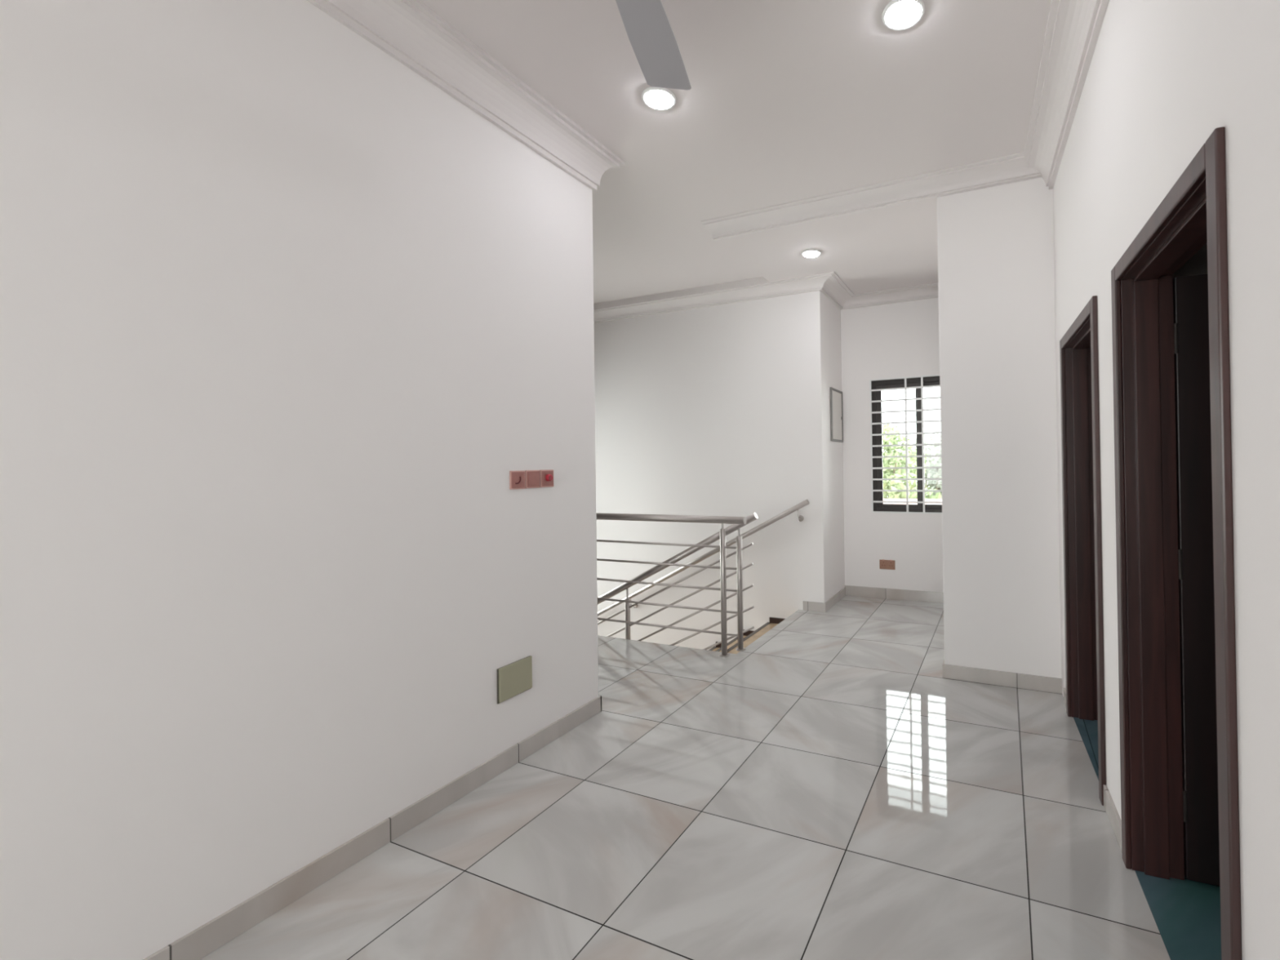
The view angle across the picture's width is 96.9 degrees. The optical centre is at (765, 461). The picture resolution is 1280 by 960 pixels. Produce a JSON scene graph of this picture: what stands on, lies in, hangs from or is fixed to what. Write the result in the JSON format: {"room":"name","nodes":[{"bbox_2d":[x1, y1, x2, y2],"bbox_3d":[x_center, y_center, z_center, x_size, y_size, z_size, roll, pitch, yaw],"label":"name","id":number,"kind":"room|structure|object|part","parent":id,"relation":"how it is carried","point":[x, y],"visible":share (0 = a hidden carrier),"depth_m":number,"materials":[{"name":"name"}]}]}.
{"room":"upstairs hallway landing","nodes":[
{"label":"upstairs hallway landing","id":0,"kind":"room"},
{"bbox_2d":[0,0,598,959],"bbox_3d":[-2.144,-0.167,0.674,0.150,3.200,5.545,-1,0,23],"label":"wall","id":1,"kind":"structure","parent":0,"point":[286,320],"depth_m":1.73,"materials":[{"name":"white paint"}]},
{"bbox_2d":[142,695,601,959],"bbox_3d":[-2.114,1.389,0.667,0.162,0.088,5.557,-1,0,23],"label":"baseboard","id":2,"kind":"structure","parent":1,"relation":"attached to","point":[199,943],"depth_m":1.96,"materials":[{"name":"tile"}]},
{"bbox_2d":[306,0,624,191],"bbox_3d":[-2.126,-1.669,0.739,0.380,0.195,5.675,-1,0,23],"label":"trim","id":3,"kind":"structure","parent":1,"relation":"attached to","point":[410,32],"depth_m":2.41,"materials":[{"name":"white paint"}]},
{"bbox_2d":[497,655,532,703],"bbox_3d":[-1.191,1.034,2.636,0.013,0.160,0.195,-1,0,23],"label":"blank plate","id":4,"kind":"object","parent":1,"relation":"attached to","point":[514,678],"visible":1,"depth_m":2.62,"materials":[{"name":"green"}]},
{"bbox_2d":[509,471,524,489],"bbox_3d":[-1.193,0.089,2.669,0.014,0.088,0.088,-1,0,23],"label":"light switch","id":5,"kind":"object","parent":1,"relation":"attached to","point":[517,478],"visible":1,"depth_m":2.66,"materials":[{"name":"plastic"}]},
{"bbox_2d":[524,470,539,488],"bbox_3d":[-1.156,0.088,2.755,0.012,0.088,0.088,-1,0,23],"label":"light switch","id":6,"kind":"object","parent":1,"relation":"attached to","point":[531,477],"visible":1,"depth_m":2.75,"materials":[{"name":"brown"}]},
{"bbox_2d":[539,469,553,487],"bbox_3d":[-1.113,0.087,2.838,0.027,0.088,0.088,-1,0,23],"label":"rotary dimmer","id":7,"kind":"object","parent":1,"relation":"attached to","point":[546,477],"visible":1,"depth_m":2.83,"materials":[{"name":"brown"}]},
{"bbox_3d":[-1.107,0.083,2.841,0.017,0.038,0.038,-1,0,23],"label":"knob","id":8,"kind":"part","parent":7,"relation":"part of","materials":[{"name":"red plastic"}]},
{"bbox_2d":[200,595,1221,959],"bbox_3d":[-0.253,1.512,1.564,9.051,0.202,8.885,-1,0,23],"label":"floor","id":9,"kind":"structure","parent":0,"point":[820,788],"depth_m":2.08,"materials":[{"name":"tile"}]},
{"bbox_2d":[595,512,746,657],"bbox_3d":[-1.817,0.944,4.743,3.645,1.027,0.072,-1,0,23],"label":"guard rail","id":10,"kind":"object","parent":9,"relation":"on","point":[626,517],"visible":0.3,"depth_m":4.20,"materials":[{"name":"silver metal"}]},
{"bbox_3d":[-1.855,0.658,4.760,3.570,0.017,0.017,-1,0,23],"label":"rod","id":11,"kind":"part","parent":10,"relation":"part of","materials":[{"name":"silver metal"}]},
{"bbox_3d":[-1.851,0.973,4.758,3.570,0.017,0.017,-1,0,23],"label":"rod","id":12,"kind":"part","parent":10,"relation":"part of","materials":[{"name":"silver metal"}]},
{"bbox_3d":[-1.853,0.813,4.759,3.570,0.017,0.017,-1,0,23],"label":"rod","id":13,"kind":"part","parent":10,"relation":"part of","materials":[{"name":"silver metal"}]},
{"bbox_3d":[-1.846,1.298,4.755,3.570,0.017,0.017,-1,0,23],"label":"rod","id":14,"kind":"part","parent":10,"relation":"part of","materials":[{"name":"silver metal"}]},
{"bbox_3d":[-1.849,1.133,4.756,3.570,0.017,0.017,-1,0,23],"label":"rod","id":15,"kind":"part","parent":10,"relation":"part of","materials":[{"name":"silver metal"}]},
{"bbox_3d":[-1.824,0.458,4.746,3.645,0.054,0.054,-1,0,23],"label":"handrail","id":16,"kind":"part","parent":10,"relation":"part of","materials":[{"name":"silver metal"}]},
{"bbox_3d":[-0.312,0.963,4.096,0.042,0.936,0.042,-1,0,23],"label":"post","id":17,"kind":"part","parent":10,"relation":"part of","materials":[{"name":"silver metal"}]},
{"bbox_2d":[594,290,844,649],"bbox_3d":[-1.026,0.958,6.417,3.814,5.400,0.880,-1,0,23],"label":"wall","id":18,"kind":"structure","parent":0,"point":[722,410],"depth_m":5.71,"materials":[{"name":"white paint"}]},
{"bbox_2d":[597,499,808,616],"bbox_3d":[-0.912,1.148,5.832,2.922,1.535,0.104,-1,0,23],"label":"wall handrail","id":19,"kind":"object","parent":18,"relation":"attached to","point":[800,517],"visible":0.73,"depth_m":5.63,"materials":[{"name":"silver metal"}]},
{"bbox_2d":[708,617,785,653],"bbox_3d":[-1.540,2.316,5.477,3.570,1.706,1.250,-1,0,23],"label":"flight","id":20,"kind":"object","parent":18,"relation":"attached to","point":[749,637],"visible":0.05,"depth_m":5.26,"materials":[{"name":"white paint"}]},
{"bbox_2d":[597,512,758,651],"bbox_3d":[-1.334,1.516,4.709,2.804,2.224,0.072,-1,0,23],"label":"stair rail","id":21,"kind":"object","parent":20,"relation":"on","point":[753,517],"visible":0.46,"depth_m":4.34,"materials":[{"name":"silver metal"}]},
{"bbox_3d":[-1.149,1.529,4.630,0.042,0.767,0.042,-1,0,23],"label":"post","id":22,"kind":"part","parent":21,"relation":"part of","materials":[{"name":"silver metal"}]},
{"bbox_3d":[-1.306,1.314,4.697,2.656,1.367,0.017,-1,0,23],"label":"rod","id":23,"kind":"part","parent":21,"relation":"part of","materials":[{"name":"silver metal"}]},
{"bbox_3d":[-1.340,1.138,4.712,2.804,1.466,0.054,-1,0,23],"label":"handrail","id":24,"kind":"part","parent":21,"relation":"part of","materials":[{"name":"silver metal"}]},
{"bbox_3d":[-1.304,1.466,4.696,2.656,1.367,0.017,-1,0,23],"label":"rod","id":25,"kind":"part","parent":21,"relation":"part of","materials":[{"name":"silver metal"}]},
{"bbox_3d":[-1.301,1.628,4.695,2.656,1.367,0.017,-1,0,23],"label":"rod","id":26,"kind":"part","parent":21,"relation":"part of","materials":[{"name":"silver metal"}]},
{"bbox_3d":[-1.299,1.791,4.694,2.656,1.367,0.017,-1,0,23],"label":"rod","id":27,"kind":"part","parent":21,"relation":"part of","materials":[{"name":"silver metal"}]},
{"bbox_3d":[-1.297,1.944,4.692,2.656,1.367,0.017,-1,0,23],"label":"rod","id":28,"kind":"part","parent":21,"relation":"part of","materials":[{"name":"silver metal"}]},
{"bbox_3d":[-0.197,0.998,4.220,0.042,0.865,0.042,-1,0,23],"label":"post","id":29,"kind":"part","parent":21,"relation":"part of","materials":[{"name":"silver metal"}]},
{"bbox_3d":[-0.379,1.881,5.652,0.290,0.055,0.012,-1,0,23],"label":"skirting","id":30,"kind":"part","parent":20,"relation":"part of","materials":[{"name":"stone"}]},
{"bbox_3d":[-0.104,1.721,5.534,0.290,0.055,0.012,-1,0,23],"label":"skirting","id":31,"kind":"part","parent":20,"relation":"part of","materials":[{"name":"stone"}]},
{"bbox_3d":[0.171,1.561,5.416,0.290,0.055,0.012,-1,0,23],"label":"skirting","id":32,"kind":"part","parent":20,"relation":"part of","materials":[{"name":"stone"}]},
{"bbox_2d":[593,271,938,323],"bbox_3d":[-0.579,-1.679,6.036,5.022,0.145,0.930,-1,0,23],"label":"trim","id":33,"kind":"structure","parent":18,"relation":"attached to","point":[829,284],"depth_m":5.61,"materials":[{"name":"white paint"}]},
{"bbox_2d":[802,586,845,612],"bbox_3d":[0.607,1.385,5.626,0.226,0.088,0.742,-1,0,23],"label":"baseboard","id":34,"kind":"structure","parent":18,"relation":"attached to","point":[807,606],"depth_m":5.32,"materials":[{"name":"tile"}]},
{"bbox_2d":[830,386,843,442],"bbox_3d":[0.733,-0.472,5.710,0.022,0.536,0.410,-1,0,23],"label":"panel","id":35,"kind":"object","parent":18,"relation":"attached to","point":[836,396],"visible":1,"depth_m":5.69,"materials":[{"name":"grey metal"}]},
{"bbox_2d":[420,0,1051,303],"bbox_3d":[-0.098,-1.890,1.557,9.750,0.200,9.080,-1,0,23],"label":"ceiling","id":36,"kind":"structure","parent":0,"point":[786,101],"depth_m":2.73,"materials":[{"name":"white paint"}]},
{"bbox_2d":[615,0,691,89],"bbox_3d":[-0.325,-1.605,1.490,1.213,0.365,1.258,-1,0,23],"label":"ceiling fan","id":37,"kind":"object","parent":36,"relation":"hanging from","point":[651,35],"visible":1,"depth_m":1.94,"materials":[{"name":"grey metal"}]},
{"bbox_2d":[641,86,676,110],"bbox_3d":[-0.521,-1.763,2.708,0.168,0.026,0.168,-1,0,23],"label":"recessed light","id":38,"kind":"object","parent":36,"relation":"in","point":[655,98],"visible":0.98,"depth_m":2.68,"materials":[{"name":"white plastic"}]},
{"bbox_2d":[644,90,673,109],"bbox_3d":[-0.521,-1.763,2.708,0.138,0.026,0.138,-1,0,23],"label":"diffuser","id":39,"kind":"object","parent":38,"relation":"attached to","point":[655,100],"depth_m":2.69,"materials":[{"name":"white plastic"}]},
{"bbox_2d":[881,0,924,30],"bbox_3d":[0.549,-1.782,2.216,0.168,0.026,0.168,-1,0,23],"label":"recessed light","id":40,"kind":"object","parent":36,"relation":"in","point":[897,15],"visible":1,"depth_m":2.20,"materials":[{"name":"white plastic"}]},
{"bbox_2d":[716,197,937,293],"bbox_3d":[0.761,-1.749,4.876,1.642,0.060,2.003,-1,0,23],"label":"ceiling","id":41,"kind":"structure","parent":0,"point":[895,246],"depth_m":4.47,"materials":[{"name":"white paint"}]},
{"bbox_2d":[800,248,821,257],"bbox_3d":[0.374,-1.702,4.559,0.168,0.026,0.168,-1,0,23],"label":"recessed light","id":42,"kind":"object","parent":41,"relation":"in","point":[809,253],"visible":1,"depth_m":4.53,"materials":[{"name":"white plastic"}]},
{"bbox_2d":[803,250,819,257],"bbox_3d":[0.374,-1.702,4.559,0.138,0.026,0.138,-1,0,23],"label":"diffuser","id":43,"kind":"object","parent":42,"relation":"attached to","point":[809,254],"depth_m":4.53,"materials":[{"name":"white plastic"}]},
{"bbox_2d":[840,297,943,592],"bbox_3d":[1.734,-0.187,5.628,1.916,3.200,0.150,-1,0,23],"label":"wall","id":44,"kind":"structure","parent":0,"point":[900,339],"depth_m":5.78,"materials":[{"name":"white paint"}]},
{"bbox_2d":[879,559,895,569],"bbox_3d":[1.258,1.066,5.743,0.160,0.100,0.012,-1,0,23],"label":"wall socket","id":45,"kind":"object","parent":44,"relation":"attached to","point":[883,564],"visible":1,"depth_m":5.74,"materials":[{"name":"brown plastic"}]},
{"bbox_2d":[844,585,943,603],"bbox_3d":[1.399,1.365,5.683,1.208,0.105,0.012,-1,0,23],"label":"baseboard","id":46,"kind":"structure","parent":44,"relation":"attached to","point":[859,591],"depth_m":5.71,"materials":[{"name":"tile"}]},
{"bbox_2d":[871,376,942,512],"bbox_3d":[1.562,-0.170,5.683,0.955,1.400,0.115,-1,0,23],"label":"window","id":47,"kind":"structure","parent":44,"relation":"in","point":[931,380],"depth_m":5.79,"materials":[{"name":"brown metal"}]},
{"bbox_3d":[1.395,-0.162,5.770,0.470,1.290,0.023,-1,0,23],"label":"sash","id":48,"kind":"part","parent":47,"relation":"part of","materials":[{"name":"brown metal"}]},
{"bbox_2d":[869,373,942,514],"bbox_3d":[1.540,-0.170,5.632,0.955,1.400,0.020,-1,0,23],"label":"grille","id":49,"kind":"object","parent":47,"relation":"attached to","point":[922,386],"visible":0.55,"depth_m":5.67,"materials":[{"name":"white metal"}]},
{"bbox_3d":[1.762,-0.168,5.642,0.445,1.290,0.023,-1,0,23],"label":"sash","id":50,"kind":"part","parent":47,"relation":"part of","materials":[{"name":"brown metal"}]},
{"bbox_2d":[937,177,1062,678],"bbox_3d":[1.863,-0.198,4.401,0.708,3.200,2.003,-1,0,23],"label":"wall column","id":51,"kind":"structure","parent":0,"point":[1002,582],"depth_m":3.48,"materials":[{"name":"white paint"}]},
{"bbox_2d":[942,659,1062,693],"bbox_3d":[1.864,1.358,4.392,0.690,0.088,2.015,-1,0,23],"label":"baseboard","id":52,"kind":"structure","parent":51,"relation":"attached to","point":[1048,684],"depth_m":3.46,"materials":[{"name":"tile"}]},
{"bbox_2d":[1053,0,1279,959],"bbox_3d":[0.639,-0.211,0.100,0.152,3.200,6.900,-1,0,20],"label":"wall","id":53,"kind":"structure","parent":0,"point":[1162,75],"depth_m":1.11,"materials":[{"name":"white paint"}]},
{"bbox_2d":[701,151,1041,240],"bbox_3d":[0.633,-1.753,3.721,2.320,0.065,0.220,-1,0,23],"label":"trim","id":54,"kind":"structure","parent":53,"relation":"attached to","point":[1012,168],"depth_m":3.68,"materials":[{"name":"white paint"}]},
{"bbox_2d":[1023,0,1109,189],"bbox_3d":[0.467,-1.733,0.166,0.170,0.150,6.900,-1,0,20],"label":"trim","id":55,"kind":"structure","parent":53,"relation":"attached to","point":[1073,27],"depth_m":2.50,"materials":[{"name":"white paint"}]},
{"bbox_2d":[1059,295,1106,805],"bbox_3d":[1.946,0.352,2.506,0.950,2.070,0.894,-1,0,20],"label":"door","id":56,"kind":"structure","parent":53,"relation":"in","point":[1078,347],"depth_m":3.00,"materials":[{"name":"brown wood"}]},
{"bbox_2d":[1063,688,1121,851],"bbox_3d":[0.558,1.346,0.042,0.012,0.088,6.740,-1,0,20],"label":"baseboard","id":57,"kind":"structure","parent":53,"relation":"attached to","point":[1111,811],"depth_m":2.10,"materials":[{"name":"tile"}]},
{"bbox_2d":[1111,126,1241,959],"bbox_3d":[1.526,0.350,1.371,0.950,2.070,0.894,-1,0,20],"label":"door","id":58,"kind":"structure","parent":53,"relation":"in","point":[1178,722],"depth_m":1.84,"materials":[{"name":"brown wood"}]},
{"bbox_2d":[1173,242,1207,279],"bbox_3d":[2.157,-0.236,-0.408,3.050,3.200,7.000,-1,0,20],"label":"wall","id":59,"kind":"structure","parent":0,"point":[1197,264],"depth_m":1.99,"materials":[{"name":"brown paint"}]},
{"label":"outside","id":60,"kind":"structure","parent":0,"visible":0},
{"bbox_3d":[8.813,5.055,32.944,70.000,0.100,52.500,-1,0,23],"label":"ground","id":61,"kind":"structure","parent":60,"visible":0},
{"bbox_2d":[881,422,942,498],"bbox_3d":[3.097,1.929,14.351,3.348,6.061,3.147,-1,0,23],"label":"tree","id":62,"kind":"object","parent":61,"relation":"on","point":[887,439],"visible":0.16,"depth_m":13.87,"materials":[{"name":"green plant"}]},
{"bbox_2d":[883,498,942,504],"bbox_3d":[3.087,2.830,10.861,10.800,4.200,3.800,-1,0,23],"label":"house","id":63,"kind":"structure","parent":61,"relation":"on","point":[884,500],"depth_m":10.88,"materials":[{"name":"beige"}]},
{"bbox_2d":[909,433,942,498],"bbox_3d":[5.433,1.938,17.923,2.756,6.026,3.267,-1,0,-3],"label":"tree","id":64,"kind":"object","parent":61,"relation":"on","point":[935,449],"visible":0.15,"depth_m":17.29,"materials":[{"name":"green plant"}]}
]}

